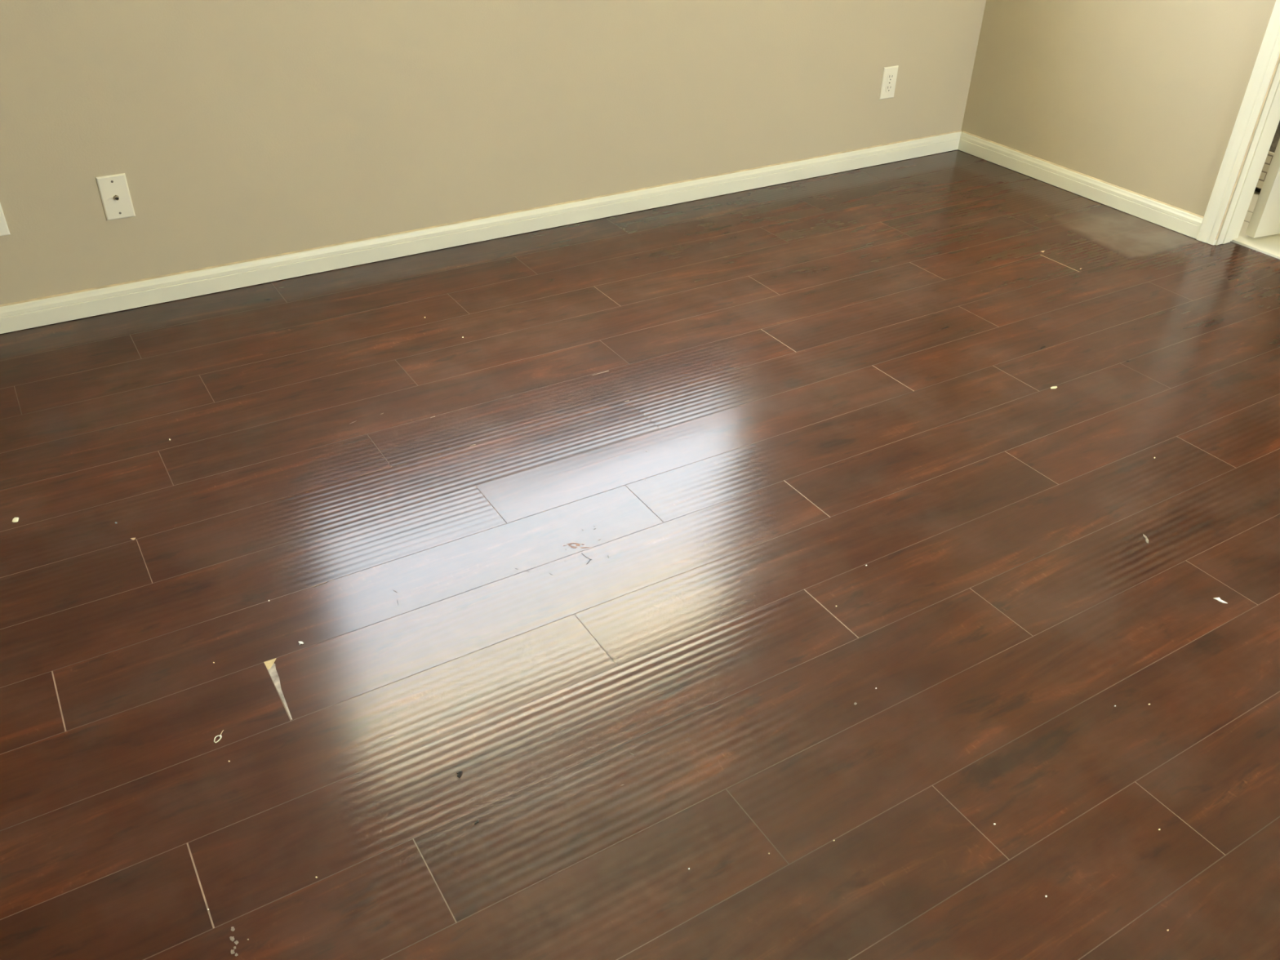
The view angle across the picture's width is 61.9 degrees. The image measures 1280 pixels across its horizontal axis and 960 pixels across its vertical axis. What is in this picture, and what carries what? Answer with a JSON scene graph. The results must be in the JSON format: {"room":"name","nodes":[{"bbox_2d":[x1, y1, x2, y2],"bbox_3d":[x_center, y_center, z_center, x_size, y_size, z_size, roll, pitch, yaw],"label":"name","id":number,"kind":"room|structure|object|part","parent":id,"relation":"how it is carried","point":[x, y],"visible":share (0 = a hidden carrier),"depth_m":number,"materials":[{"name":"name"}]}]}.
{"room":"empty room","nodes":[
{"label":"empty room","id":0,"kind":"room"},
{"bbox_2d":[0,0,986,304],"bbox_3d":[-1.135,-1.568,2.410,5.901,2.490,0.111,-18,39,-26],"label":"wall","id":1,"kind":"structure","parent":0,"point":[237,131],"depth_m":3.04,"materials":[{"name":"beige paint"}]},
{"bbox_2d":[0,203,10,235],"bbox_3d":[-1.602,-0.650,2.620,0.070,0.114,0.008,-18,39,-26],"label":"power outlet","id":2,"kind":"object","parent":1,"relation":"attached to","point":[4,230],"visible":1,"depth_m":2.65,"materials":[{"name":"white plastic"}]},
{"bbox_2d":[95,173,135,220],"bbox_3d":[-1.349,-0.727,2.750,0.070,0.114,0.015,-18,39,-26],"label":"cable wall plate","id":3,"kind":"object","parent":1,"relation":"attached to","point":[113,189],"visible":1,"depth_m":2.75,"materials":[{"name":"beige plastic"}]},
{"bbox_2d":[0,129,961,333],"bbox_3d":[-1.132,-0.581,3.018,5.679,0.072,0.012,-18,39,-26],"label":"baseboard","id":4,"kind":"structure","parent":1,"relation":"attached to","point":[68,306],"depth_m":3.27,"materials":[{"name":"beige paint"}]},
{"bbox_2d":[879,65,898,99],"bbox_3d":[0.920,-1.466,3.939,0.070,0.114,0.008,-18,39,-26],"label":"power outlet","id":5,"kind":"object","parent":1,"relation":"attached to","point":[890,73],"visible":1,"depth_m":3.94,"materials":[{"name":"beige plastic"}]},
{"bbox_2d":[885,84,892,92],"bbox_3d":[0.921,-1.449,3.948,0.030,0.028,0.003,-18,39,-26],"label":"receptacle","id":6,"kind":"object","parent":5,"relation":"attached to","point":[888,86],"depth_m":3.95,"materials":[{"name":"beige plastic"}]},
{"bbox_2d":[887,73,893,81],"bbox_3d":[0.922,-1.481,3.926,0.030,0.028,0.003,-18,39,-26],"label":"receptacle","id":7,"kind":"object","parent":5,"relation":"attached to","point":[890,76],"depth_m":3.93,"materials":[{"name":"beige plastic"}]},
{"bbox_2d":[0,149,1279,959],"bbox_3d":[0.829,0.436,1.718,7.300,0.056,4.901,-18,39,-26],"label":"floor","id":8,"kind":"structure","parent":0,"point":[735,406],"depth_m":1.97,"materials":[{"name":"brown wood"}]},
{"bbox_2d":[12,517,18,522],"bbox_3d":[-1.234,0.079,2.109,0.012,0.002,0.017,-6,35,-11],"label":"chip","id":9,"kind":"object","parent":8,"relation":"on","point":[15,519],"visible":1,"depth_m":2.11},
{"bbox_2d":[213,729,223,742],"bbox_3d":[-0.656,0.399,1.663,0.010,0.002,0.026,11,35,13],"label":"cable tie","id":10,"kind":"object","parent":8,"relation":"on","point":[220,735],"visible":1,"depth_m":1.66,"materials":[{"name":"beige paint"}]},
{"bbox_2d":[229,926,238,956],"bbox_3d":[-0.525,0.597,1.380,0.010,0.001,0.046,-11,36,-18],"label":"smear","id":11,"kind":"object","parent":8,"relation":"on","point":[233,929],"visible":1,"depth_m":1.38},
{"bbox_2d":[456,770,462,777],"bbox_3d":[-0.273,0.445,1.614,0.011,0.001,0.012,19,38,23],"label":"crumb","id":12,"kind":"object","parent":8,"relation":"on","point":[460,773],"visible":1,"depth_m":1.61,"materials":[{"name":"grey"}]},
{"bbox_2d":[1142,533,1148,543],"bbox_3d":[1.022,0.118,2.154,0.007,0.001,0.032,4,34,4],"label":"paint fleck","id":13,"kind":"object","parent":8,"relation":"on","point":[1144,535],"visible":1,"depth_m":2.15,"materials":[{"name":"white paint"}]},
{"bbox_2d":[1213,597,1227,603],"bbox_3d":[1.087,0.226,1.998,0.012,0.002,0.023,-18,39,-26],"label":"shard","id":14,"kind":"object","parent":8,"relation":"on","point":[1219,599],"visible":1,"depth_m":2.00},
{"bbox_2d":[1254,120,1279,192],"bbox_3d":[2.257,-1.831,3.872,0.394,1.344,1.150,-18,39,-26],"label":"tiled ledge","id":15,"kind":"object","parent":8,"relation":"on","point":[1275,140],"depth_m":3.84,"materials":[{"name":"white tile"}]},
{"bbox_3d":[2.264,-1.896,3.830,0.384,1.190,1.150,-18,39,-26],"label":"stone panel","id":16,"kind":"part","parent":15,"relation":"part of","materials":[{"name":"beige stone"}]},
{"bbox_2d":[961,0,1275,216],"bbox_3d":[2.638,-1.143,1.957,0.111,2.490,4.887,-18,39,-26],"label":"wall","id":17,"kind":"structure","parent":0,"point":[1144,97],"depth_m":3.63,"materials":[{"name":"beige paint"}]},
{"bbox_2d":[957,131,1204,239],"bbox_3d":[1.567,-1.095,3.897,0.012,0.072,1.083,-18,39,-26],"label":"baseboard","id":18,"kind":"structure","parent":17,"relation":"attached to","point":[1178,220],"depth_m":3.84,"materials":[{"name":"beige paint"}]},
{"bbox_2d":[1196,0,1279,244],"bbox_3d":[2.165,-1.453,2.652,0.128,2.094,0.926,-18,39,-26],"label":"door frame","id":19,"kind":"structure","parent":17,"relation":"attached to","point":[1258,118],"depth_m":3.34,"materials":[{"name":"beige paint"}]},
{"bbox_2d":[1244,137,1279,238],"bbox_3d":[2.389,-1.711,3.097,0.791,2.000,0.055,-12,37,-20],"label":"door","id":20,"kind":"structure","parent":17,"relation":"in","point":[1264,220],"depth_m":3.47,"materials":[{"name":"beige paint"}]}
]}

